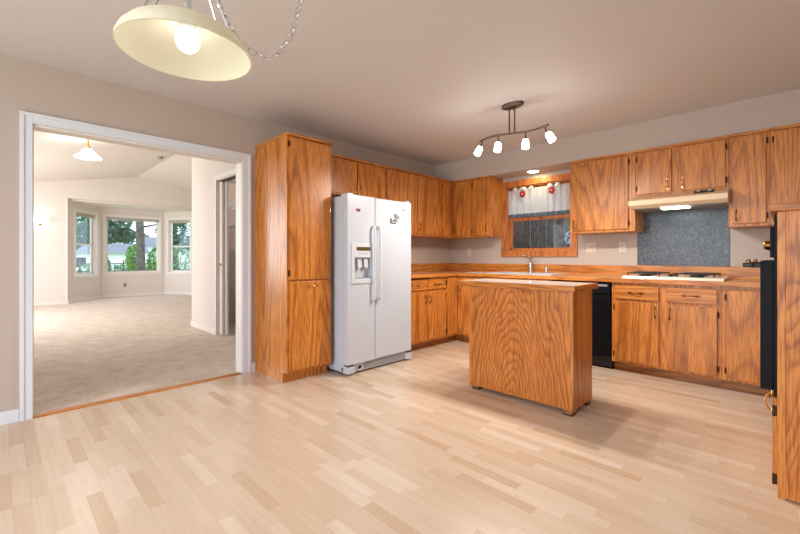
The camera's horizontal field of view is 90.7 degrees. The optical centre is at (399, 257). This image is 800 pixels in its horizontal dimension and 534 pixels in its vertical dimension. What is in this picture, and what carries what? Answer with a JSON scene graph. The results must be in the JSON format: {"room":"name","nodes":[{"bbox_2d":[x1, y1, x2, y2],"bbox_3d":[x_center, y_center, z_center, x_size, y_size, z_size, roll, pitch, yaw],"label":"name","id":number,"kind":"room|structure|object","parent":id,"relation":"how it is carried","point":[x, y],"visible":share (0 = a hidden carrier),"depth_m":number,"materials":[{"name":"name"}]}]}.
{"room":"kitchen","nodes":[
{"label":"kitchen","id":0,"kind":"room"},
{"bbox_2d":[66,199,101,299],"bbox_3d":[-8.055,-0.145,10.035,0.140,2.490,1.405,0,0,-9],"label":"wall","id":1,"kind":"structure","parent":0,"point":[81,287],"depth_m":9.72,"materials":[{"name":"white paint"}]},
{"bbox_2d":[68,295,101,303],"bbox_3d":[-7.979,1.055,10.047,0.014,0.090,1.365,0,0,-9],"label":"baseboard","id":2,"kind":"structure","parent":1,"relation":"attached to","point":[97,296],"depth_m":9.96,"materials":[{"name":"white paint"}]},
{"bbox_2d":[74,209,97,277],"bbox_3d":[-8.041,-0.345,10.035,0.148,1.680,0.930,0,0,-9],"label":"window","id":3,"kind":"structure","parent":1,"relation":"in","point":[93,216],"depth_m":10.38,"materials":[{"name":"white paint"}]},
{"bbox_2d":[76,212,94,218],"bbox_3d":[-8.023,-1.071,10.038,0.040,0.093,0.792,0,0,-9],"label":"raised blind","id":4,"kind":"object","parent":3,"relation":"attached to","point":[91,215],"depth_m":10.10,"materials":[{"name":"fabric"}]},
{"bbox_2d":[34,177,191,301],"bbox_3d":[-6.967,-0.700,10.381,0.120,3.600,8.200,0,0,45],"label":"wall","id":5,"kind":"structure","parent":0,"point":[50,197],"depth_m":9.30,"materials":[{"name":"white paint"}]},
{"bbox_2d":[34,218,47,224],"bbox_3d":[-8.145,-0.811,8.945,0.260,0.142,0.260,0,0,45],"label":"wall sconce","id":6,"kind":"object","parent":5,"relation":"attached to","point":[39,221],"visible":0.94,"depth_m":8.89,"materials":[{"name":"white glass"}]},
{"bbox_2d":[34,300,67,305],"bbox_3d":[-8.800,1.055,8.427,0.014,0.090,2.642,0,0,45],"label":"baseboard","id":7,"kind":"structure","parent":5,"relation":"attached to","point":[61,301],"depth_m":9.14,"materials":[{"name":"white paint"}]},
{"bbox_2d":[34,131,191,190],"bbox_3d":[-3.983,-1.884,7.439,8.500,1.232,8.200,0,0,45],"label":"ceiling","id":8,"kind":"structure","parent":0,"point":[54,159],"depth_m":8.03,"materials":[{"name":"white paint"}]},
{"bbox_2d":[74,139,101,160],"bbox_3d":[-4.616,-1.633,5.844,0.330,0.315,0.330,0,0,45],"label":"pendant","id":9,"kind":"object","parent":8,"relation":"hanging from","point":[87,153],"visible":0.83,"depth_m":5.83,"materials":[{"name":"white glass"}]},
{"bbox_2d":[71,199,191,211],"bbox_3d":[-7.261,-1.435,10.966,1.140,0.130,3.220,0,0,45],"label":"ceiling","id":10,"kind":"structure","parent":0,"point":[96,203],"depth_m":10.61,"materials":[{"name":"white paint"}]},
{"bbox_2d":[102,207,163,294],"bbox_3d":[-7.613,-0.145,11.307,0.140,2.490,1.550,0,0,45],"label":"wall","id":11,"kind":"structure","parent":0,"point":[113,284],"depth_m":11.24,"materials":[{"name":"white paint"}]},
{"bbox_2d":[103,214,161,275],"bbox_3d":[-7.617,-0.345,11.283,0.148,1.680,1.410,0,0,45],"label":"window","id":12,"kind":"structure","parent":11,"relation":"in","point":[106,217],"depth_m":11.20,"materials":[{"name":"white paint"}]},
{"bbox_2d":[106,217,158,222],"bbox_3d":[-7.605,-1.071,11.270,0.040,0.093,1.272,0,0,45],"label":"raised blind","id":13,"kind":"object","parent":12,"relation":"attached to","point":[133,219],"depth_m":11.29,"materials":[{"name":"fabric"}]},
{"bbox_2d":[102,291,163,297],"bbox_3d":[-7.559,1.055,11.253,0.014,0.090,1.510,0,0,45],"label":"baseboard","id":14,"kind":"structure","parent":11,"relation":"attached to","point":[161,292],"depth_m":11.20,"materials":[{"name":"white paint"}]},
{"bbox_2d":[34,294,236,413],"bbox_3d":[-4.404,1.149,7.854,9.880,0.102,8.200,0,0,45],"label":"floor","id":15,"kind":"structure","parent":0,"point":[94,350],"depth_m":4.77,"materials":[{"name":"beige carpet"}]},
{"bbox_2d":[164,211,191,291],"bbox_3d":[-6.347,-0.145,11.767,1.406,2.490,0.140,0,0,8],"label":"wall","id":16,"kind":"structure","parent":0,"point":[172,282],"depth_m":11.74,"materials":[{"name":"white paint"}]},
{"bbox_2d":[164,291,191,294],"bbox_3d":[-6.358,1.055,11.691,1.366,0.090,0.014,0,0,8],"label":"baseboard","id":17,"kind":"structure","parent":16,"relation":"attached to","point":[165,292],"depth_m":11.72,"materials":[{"name":"white paint"}]},
{"bbox_2d":[166,217,191,273],"bbox_3d":[-6.545,-0.345,11.781,0.820,1.680,0.148,0,0,8],"label":"window","id":18,"kind":"structure","parent":16,"relation":"in","point":[169,221],"depth_m":11.77,"materials":[{"name":"white paint"}]},
{"bbox_2d":[169,220,189,222],"bbox_3d":[-6.548,-1.071,11.763,0.682,0.093,0.040,0,0,8],"label":"raised blind","id":19,"kind":"object","parent":18,"relation":"attached to","point":[170,221],"depth_m":11.75,"materials":[{"name":"fabric"}]},
{"bbox_2d":[192,157,235,327],"bbox_3d":[-0.713,-0.600,6.861,3.030,3.400,4.430,0,0,45],"label":"wall","id":20,"kind":"structure","parent":0,"point":[204,171],"depth_m":6.07,"materials":[{"name":"white paint"}]},
{"bbox_2d":[191,320,213,333],"bbox_3d":[-0.821,1.055,6.818,2.964,0.090,4.244,0,0,45],"label":"baseboard","id":21,"kind":"structure","parent":20,"relation":"attached to","point":[206,328],"depth_m":5.97,"materials":[{"name":"white paint"}]},
{"bbox_2d":[219,181,223,334],"bbox_3d":[-2.805,0.009,5.865,0.870,2.158,0.037,0,0,45],"label":"door","id":22,"kind":"structure","parent":20,"relation":"in","point":[221,184],"depth_m":5.57,"materials":[{"name":"white paint"}]},
{"bbox_2d":[214,169,235,334],"bbox_3d":[-2.014,-0.028,5.100,1.660,2.255,0.126,0,0,45],"label":"trim","id":23,"kind":"structure","parent":20,"relation":"attached to","point":[228,174],"depth_m":5.61,"materials":[{"name":"white paint"}]},
{"bbox_2d":[224,181,227,334],"bbox_3d":[-2.748,0.009,5.865,0.910,2.158,0.030,0,0,45],"label":"door","id":24,"kind":"structure","parent":20,"relation":"in","point":[225,182],"depth_m":5.55,"materials":[{"name":"white paint"}]},
{"bbox_2d":[219,175,235,181],"bbox_3d":[-2.009,-1.081,5.106,1.510,0.013,0.070,0,0,45],"label":"trim","id":25,"kind":"structure","parent":20,"relation":"attached to","point":[232,177],"depth_m":5.44,"materials":[{"name":"brown wood"}]},
{"bbox_2d":[0,53,448,420],"bbox_3d":[-1.884,-0.120,3.430,0.120,2.440,7.680,0,0,45],"label":"wall","id":26,"kind":"structure","parent":0,"point":[25,85],"depth_m":2.90,"materials":[{"name":"beige paint"}]},
{"bbox_2d":[0,362,254,424],"bbox_3d":[-2.925,1.058,2.279,0.014,0.085,4.338,0,0,45],"label":"baseboard","id":27,"kind":"structure","parent":26,"relation":"attached to","point":[11,416],"depth_m":2.62,"materials":[{"name":"white paint"}]},
{"bbox_2d":[20,110,250,421],"bbox_3d":[-2.041,0.057,3.267,0.158,2.086,1.606,0,0,45],"label":"trim","id":28,"kind":"structure","parent":26,"relation":"attached to","point":[27,119],"depth_m":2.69,"materials":[{"name":"white paint"}]},
{"bbox_2d":[34,372,240,417],"bbox_3d":[-2.024,1.095,3.239,0.074,0.009,1.438,0,0,45],"label":"trim","id":29,"kind":"structure","parent":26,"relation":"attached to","point":[236,373],"depth_m":3.10,"materials":[{"name":"brown wood"}]},
{"bbox_2d":[331,153,386,198],"bbox_3d":[-0.606,-0.863,4.372,0.378,0.405,0.955,0,0,45],"label":"upper cabinet","id":30,"kind":"object","parent":26,"relation":"attached to","point":[348,175],"visible":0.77,"depth_m":4.28,"materials":[{"name":"brown wood"}]},
{"bbox_2d":[385,166,442,237],"bbox_3d":[0.097,-0.670,5.084,0.378,0.790,1.040,0,0,45],"label":"upper cabinet","id":31,"kind":"object","parent":26,"relation":"attached to","point":[424,192],"visible":0.68,"depth_m":5.01,"materials":[{"name":"brown wood"}]},
{"bbox_2d":[411,263,448,271],"bbox_3d":[0.155,0.142,5.397,0.018,0.115,1.653,0,0,45],"label":"backsplash","id":32,"kind":"structure","parent":26,"relation":"attached to","point":[425,267],"depth_m":5.66,"materials":[{"name":"brown wood"}]},
{"bbox_2d":[0,340,799,533],"bbox_3d":[-0.097,1.150,1.668,4.940,0.100,7.680,0,0,45],"label":"floor","id":33,"kind":"structure","parent":0,"point":[404,446],"depth_m":2.14,"materials":[{"name":"brown wood"}]},
{"bbox_2d":[255,132,332,382],"bbox_3d":[-1.012,0.010,3.768,0.648,2.180,0.472,0,0,45],"label":"pantry cabinet","id":34,"kind":"object","parent":33,"relation":"on","point":[293,171],"visible":1,"depth_m":3.57,"materials":[{"name":"brown wood"}]},
{"bbox_2d":[327,193,410,374],"bbox_3d":[-0.425,0.250,4.180,0.804,1.700,0.864,0,0,45],"label":"refrigerator","id":35,"kind":"object","parent":33,"relation":"on","point":[371,254],"visible":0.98,"depth_m":3.81,"materials":[{"name":"white metal"}]},
{"bbox_2d":[390,214,399,223],"bbox_3d":[-0.050,-0.398,4.051,0.021,0.101,0.118,0,0,45],"label":"magnet","id":36,"kind":"object","parent":35,"relation":"attached to","point":[396,215],"visible":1,"depth_m":4.05,"materials":[{"name":"grey plastic"}]},
{"bbox_2d":[411,277,445,350],"bbox_3d":[0.090,0.669,4.885,0.648,0.862,0.822,0,0,45],"label":"base cabinet","id":37,"kind":"object","parent":33,"relation":"on","point":[428,295],"visible":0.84,"depth_m":4.73,"materials":[{"name":"brown wood"}]},
{"bbox_2d":[441,276,478,343],"bbox_3d":[0.776,0.669,5.378,0.927,0.861,0.845,0,0,45],"label":"base cabinet","id":38,"kind":"object","parent":33,"relation":"on","point":[457,296],"visible":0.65,"depth_m":5.07,"materials":[{"name":"brown wood"}]},
{"bbox_2d":[411,263,759,287],"bbox_3d":[1.664,0.162,3.922,4.238,0.153,1.672,0,0,45],"label":"countertop","id":39,"kind":"structure","parent":38,"relation":"on","point":[748,277],"depth_m":4.38,"materials":[{"name":"brown laminate"}]},
{"bbox_2d":[487,272,565,275],"bbox_3d":[1.524,0.277,4.807,0.830,0.178,0.415,0,0,45],"label":"sink","id":40,"kind":"object","parent":39,"relation":"in","point":[519,273],"visible":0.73,"depth_m":4.75,"materials":[{"name":"white ceramic"}]},
{"bbox_2d":[522,255,533,272],"bbox_3d":[1.583,0.078,4.888,0.068,0.220,0.213,0,0,45],"label":"kitchen faucet","id":41,"kind":"object","parent":39,"relation":"on","point":[530,261],"visible":1,"depth_m":4.92,"materials":[{"name":"silver metal"}]},
{"bbox_2d":[622,271,729,280],"bbox_3d":[2.608,0.172,3.748,0.770,0.056,0.490,0,0,45],"label":"cooktop","id":42,"kind":"object","parent":39,"relation":"in","point":[696,276],"visible":0.99,"depth_m":3.62,"materials":[{"name":"white metal"}]},
{"bbox_2d":[479,277,550,280],"bbox_3d":[1.505,0.669,4.802,0.910,0.862,0.648,0,0,45],"label":"base cabinet","id":43,"kind":"object","parent":33,"relation":"on","point":[479,277],"visible":0.04,"depth_m":4.57,"materials":[{"name":"brown wood"}]},
{"bbox_2d":[457,278,597,416],"bbox_3d":[1.001,0.647,3.194,0.980,0.905,0.465,0,0,45],"label":"kitchen island","id":44,"kind":"object","parent":33,"relation":"on","point":[529,339],"visible":1,"depth_m":2.94,"materials":[{"name":"brown wood"}]},
{"bbox_2d":[551,280,613,368],"bbox_3d":[2.048,0.669,4.268,0.598,0.862,0.606,0,0,45],"label":"dishwasher","id":45,"kind":"object","parent":33,"relation":"on","point":[601,296],"visible":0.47,"depth_m":3.91,"materials":[{"name":"black metal"}]},
{"bbox_2d":[612,282,722,387],"bbox_3d":[2.561,0.669,3.761,0.835,0.862,0.648,0,0,45],"label":"base cabinet","id":46,"kind":"object","parent":33,"relation":"on","point":[670,331],"visible":0.98,"depth_m":3.53,"materials":[{"name":"brown wood"}]},
{"bbox_2d":[722,287,772,396],"bbox_3d":[2.994,0.669,3.355,0.348,0.862,0.619,0,0,45],"label":"base cabinet","id":47,"kind":"object","parent":33,"relation":"on","point":[740,305],"visible":0.62,"depth_m":3.18,"materials":[{"name":"brown wood"}]},
{"bbox_2d":[764,202,799,502],"bbox_3d":[2.203,0.427,1.897,0.648,1.345,0.845,0,0,45],"label":"cabinet","id":48,"kind":"object","parent":33,"relation":"on","point":[785,409],"visible":0.94,"depth_m":1.78,"materials":[{"name":"brown wood"}]},
{"bbox_2d":[742,215,776,393],"bbox_3d":[1.971,0.217,2.130,0.145,0.835,0.719,0,0,45],"label":"wall oven","id":49,"kind":"object","parent":48,"relation":"in","point":[768,268],"visible":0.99,"depth_m":1.87,"materials":[{"name":"black metal"}]},
{"bbox_2d":[0,0,799,165],"bbox_3d":[-0.132,-1.390,1.703,5.040,0.100,7.680,0,0,45],"label":"ceiling","id":50,"kind":"structure","parent":0,"point":[424,81],"depth_m":2.69,"materials":[{"name":"beige paint"}]},
{"bbox_2d":[113,0,301,81],"bbox_3d":[-0.615,-0.999,1.309,0.454,0.683,0.535,0,0,45],"label":"dining pendant","id":51,"kind":"object","parent":50,"relation":"hanging from","point":[184,42],"visible":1,"depth_m":1.31,"materials":[{"name":"beige glass"}]},
{"bbox_2d":[179,0,195,29],"bbox_3d":[-0.688,-0.787,1.279,0.090,0.100,0.090,0,0,45],"label":"socket","id":52,"kind":"object","parent":51,"relation":"attached to","point":[181,25],"depth_m":1.26,"materials":[{"name":"silver metal"}]},
{"bbox_2d":[474,100,555,155],"bbox_3d":[0.986,-1.138,3.451,0.737,0.404,0.123,0,0,36],"label":"track light","id":53,"kind":"object","parent":50,"relation":"attached to","point":[513,105],"visible":1,"depth_m":3.43,"materials":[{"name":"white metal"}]},
{"bbox_2d":[449,169,773,266],"bbox_3d":[2.544,-0.120,4.331,4.920,2.440,0.140,0,0,45],"label":"wall","id":54,"kind":"structure","parent":0,"point":[745,244],"depth_m":4.54,"materials":[{"name":"beige paint"}]},
{"bbox_2d":[431,178,477,238],"bbox_3d":[0.762,-0.670,5.572,0.640,0.790,0.594,0,0,45],"label":"upper cabinet","id":55,"kind":"object","parent":54,"relation":"attached to","point":[456,195],"visible":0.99,"depth_m":5.42,"materials":[{"name":"brown wood"}]},
{"bbox_2d":[467,248,470,255],"bbox_3d":[1.003,-0.075,5.745,0.072,0.116,0.010,0,0,45],"label":"wall outlet","id":56,"kind":"object","parent":54,"relation":"attached to","point":[468,249],"visible":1,"depth_m":5.74,"materials":[{"name":"beige plastic"}]},
{"bbox_2d":[471,175,502,237],"bbox_3d":[1.169,-0.670,5.323,0.280,0.790,0.378,0,0,45],"label":"upper cabinet","id":57,"kind":"object","parent":54,"relation":"attached to","point":[487,191],"visible":1,"depth_m":5.22,"materials":[{"name":"brown wood"}]},
{"bbox_2d":[501,173,577,256],"bbox_3d":[1.785,-0.510,5.062,1.007,1.000,0.164,0,0,45],"label":"window","id":58,"kind":"structure","parent":54,"relation":"in","point":[507,250],"depth_m":5.09,"materials":[{"name":"brown wood"}]},
{"bbox_2d":[508,182,569,217],"bbox_3d":[1.746,-0.728,5.021,0.825,0.387,0.077,0,0,45],"label":"window valance","id":59,"kind":"object","parent":58,"relation":"hanging from","point":[550,199],"visible":1,"depth_m":5.00,"materials":[{"name":"white fabric"}]},
{"bbox_2d":[586,242,596,252],"bbox_3d":[2.205,-0.115,4.557,0.115,0.116,0.014,0,0,45],"label":"wall outlet","id":60,"kind":"object","parent":54,"relation":"attached to","point":[590,247],"visible":1,"depth_m":4.55,"materials":[{"name":"beige plastic"}]},
{"bbox_2d":[449,263,759,279],"bbox_3d":[2.244,0.142,4.511,4.238,0.115,0.019,0,0,45],"label":"backsplash","id":61,"kind":"structure","parent":54,"relation":"attached to","point":[748,273],"depth_m":4.43,"materials":[{"name":"brown wood"}]},
{"bbox_2d":[569,151,643,234],"bbox_3d":[2.225,-0.665,4.282,0.644,0.800,0.378,0,0,45],"label":"upper cabinet","id":62,"kind":"object","parent":54,"relation":"attached to","point":[602,187],"visible":1,"depth_m":4.15,"materials":[{"name":"brown wood"}]},
{"bbox_2d":[619,242,625,251],"bbox_3d":[2.438,-0.115,4.331,0.072,0.116,0.010,0,0,45],"label":"wall outlet","id":63,"kind":"object","parent":54,"relation":"attached to","point":[622,245],"visible":1,"depth_m":4.33,"materials":[{"name":"beige plastic"}]},
{"bbox_2d":[628,188,729,212],"bbox_3d":[2.663,-0.530,3.757,0.747,0.148,0.510,0,0,45],"label":"range hood","id":64,"kind":"object","parent":54,"relation":"attached to","point":[710,198],"visible":0.96,"depth_m":3.61,"materials":[{"name":"beige metal"}]},
{"bbox_2d":[694,189,714,192],"bbox_3d":[2.700,-0.588,3.507,0.140,0.032,0.082,0,0,45],"label":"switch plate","id":65,"kind":"object","parent":64,"relation":"attached to","point":[709,190],"depth_m":3.48,"materials":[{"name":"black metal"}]},
{"bbox_2d":[635,135,727,196],"bbox_3d":[2.711,-0.835,3.803,0.716,0.460,0.378,0,0,45],"label":"upper cabinet","id":66,"kind":"object","parent":54,"relation":"attached to","point":[702,164],"visible":0.98,"depth_m":3.66,"materials":[{"name":"brown wood"}]},
{"bbox_2d":[637,208,729,265],"bbox_3d":[2.813,-0.194,3.962,0.762,0.555,0.007,0,0,45],"label":"panel","id":67,"kind":"object","parent":54,"relation":"attached to","point":[701,237],"visible":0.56,"depth_m":3.93,"materials":[{"name":"stone"}]},
{"bbox_2d":[728,128,770,228],"bbox_3d":[3.062,-0.665,3.457,0.265,0.800,0.378,0,0,45],"label":"upper cabinet","id":68,"kind":"object","parent":54,"relation":"attached to","point":[748,152],"visible":0.99,"depth_m":3.34,"materials":[{"name":"brown wood"}]},
{"bbox_2d":[770,123,799,226],"bbox_3d":[3.397,-0.665,3.126,0.673,0.800,0.378,0,0,45],"label":"upper cabinet","id":69,"kind":"object","parent":54,"relation":"attached to","point":[784,140],"visible":0.75,"depth_m":3.19,"materials":[{"name":"brown wood"}]},
{"bbox_2d":[435,89,799,180],"bbox_3d":[2.336,-1.202,4.206,4.800,0.275,0.330,0,0,45],"label":"wall","id":70,"kind":"structure","parent":0,"point":[781,109],"depth_m":3.94,"materials":[{"name":"beige paint"}]},
{"bbox_2d":[526,170,539,172],"bbox_3d":[1.642,-1.061,4.869,0.170,0.009,0.170,0,0,45],"label":"recessed light","id":71,"kind":"object","parent":70,"relation":"in","point":[528,171],"visible":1,"depth_m":4.86,"materials":[{"name":"white plastic"}]},
{"bbox_3d":[-1.920,-0.200,5.637,3.030,2.600,0.770,0,0,45],"label":"wall","id":72,"kind":"structure","parent":0,"visible":0},
{"bbox_2d":[228,204,235,208],"bbox_3d":[-1.869,-0.803,5.709,2.906,0.047,0.367,0,0,45],"label":"wire shelf","id":73,"kind":"object","parent":72,"relation":"attached to","point":[230,206],"visible":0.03,"depth_m":6.33,"materials":[{"name":"white plastic"}]},
{"label":"outside","id":74,"kind":"structure","parent":0,"visible":0},
{"bbox_3d":[-14.450,1.500,24.783,72.000,0.100,75.000,0,0,45],"label":"lawn","id":75,"kind":"structure","parent":74,"visible":0},
{"bbox_2d":[76,216,89,249],"bbox_3d":[-15.191,-1.721,18.351,1.909,6.361,2.024,0,0,45],"label":"conifer tree","id":76,"kind":"object","parent":75,"relation":"on","point":[83,228],"visible":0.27,"depth_m":18.15,"materials":[{"name":"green plant"}]},
{"bbox_2d":[76,218,135,243],"bbox_3d":[-17.334,-2.220,23.003,3.437,7.363,3.457,0,0,45],"label":"conifer tree","id":77,"kind":"object","parent":75,"relation":"on","point":[117,230],"visible":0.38,"depth_m":23.23,"materials":[{"name":"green plant"}]},
{"bbox_2d":[76,243,148,272],"bbox_3d":[-26.116,0.100,34.672,4.300,2.700,6.300,0,0,45],"label":"house","id":78,"kind":"structure","parent":75,"relation":"on","point":[116,252],"depth_m":33.80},
{"bbox_2d":[77,264,155,272],"bbox_3d":[-19.963,0.990,29.174,1.179,1.231,6.089,0,0,45],"label":"hedge","id":79,"kind":"object","parent":75,"relation":"on","point":[116,267],"visible":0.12,"depth_m":28.22,"materials":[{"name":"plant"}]},
{"bbox_2d":[125,244,135,270],"bbox_3d":[-11.648,0.426,17.358,1.070,2.057,0.728,0,0,45],"label":"shrub","id":80,"kind":"object","parent":75,"relation":"on","point":[130,251],"visible":0.61,"depth_m":17.12,"materials":[{"name":"green plant"}]},
{"bbox_2d":[112,233,149,243],"bbox_3d":[-32.889,-1.130,45.943,2.611,5.202,7.185,0,0,45],"label":"conifer tree","id":81,"kind":"object","parent":75,"relation":"on","point":[146,235],"visible":0.06,"depth_m":46.41,"materials":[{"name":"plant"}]},
{"bbox_2d":[76,260,186,272],"bbox_3d":[-14.665,0.800,21.695,0.110,1.300,8.900,0,0,45],"label":"fence","id":82,"kind":"object","parent":75,"relation":"on","point":[79,263],"visible":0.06,"depth_m":20.93,"materials":[{"name":"black"}]},
{"bbox_2d":[146,247,156,270],"bbox_3d":[-11.024,0.484,17.992,1.062,1.941,0.923,0,0,45],"label":"shrub","id":83,"kind":"object","parent":75,"relation":"on","point":[154,261],"visible":0.4,"depth_m":17.73,"materials":[{"name":"green plant"}]},
{"bbox_2d":[135,220,186,270],"bbox_3d":[-9.941,-3.222,15.388,3.204,9.357,3.430,0,0,45],"label":"conifer tree","id":84,"kind":"object","parent":75,"relation":"on","point":[140,236],"visible":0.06,"depth_m":15.15,"materials":[{"name":"grey plant"}]},
{"bbox_2d":[145,237,189,268],"bbox_3d":[-25.541,-0.375,43.444,4.800,3.650,5.000,0,0,45],"label":"house","id":85,"kind":"structure","parent":75,"relation":"on","point":[150,242],"depth_m":41.38,"materials":[{"name":"white"}]},
{"bbox_2d":[154,221,189,269],"bbox_3d":[-11.614,-1.220,20.543,2.273,5.361,2.005,0,0,-37],"label":"conifer tree","id":86,"kind":"object","parent":75,"relation":"on","point":[182,234],"visible":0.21,"depth_m":20.32,"materials":[{"name":"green plant"}]},
{"bbox_2d":[173,245,189,269],"bbox_3d":[-9.263,0.463,16.517,1.126,1.984,1.012,0,0,-33],"label":"shrub","id":87,"kind":"object","parent":75,"relation":"on","point":[185,251],"visible":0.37,"depth_m":16.43,"materials":[{"name":"green plant"}]},
{"bbox_2d":[513,212,569,247],"bbox_3d":[2.251,-0.025,6.898,6.099,2.950,0.196,0,0,45],"label":"fence","id":88,"kind":"object","parent":75,"relation":"on","point":[548,233],"visible":0.02,"depth_m":6.65,"materials":[{"name":"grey wood"}]},
{"bbox_2d":[563,229,569,246],"bbox_3d":[2.730,-0.310,6.265,0.290,0.290,0.020,0,0,45],"label":"plaque","id":89,"kind":"object","parent":88,"relation":"attached to","point":[566,237],"visible":0.41,"depth_m":6.32,"materials":[{"name":"blue ceramic"}]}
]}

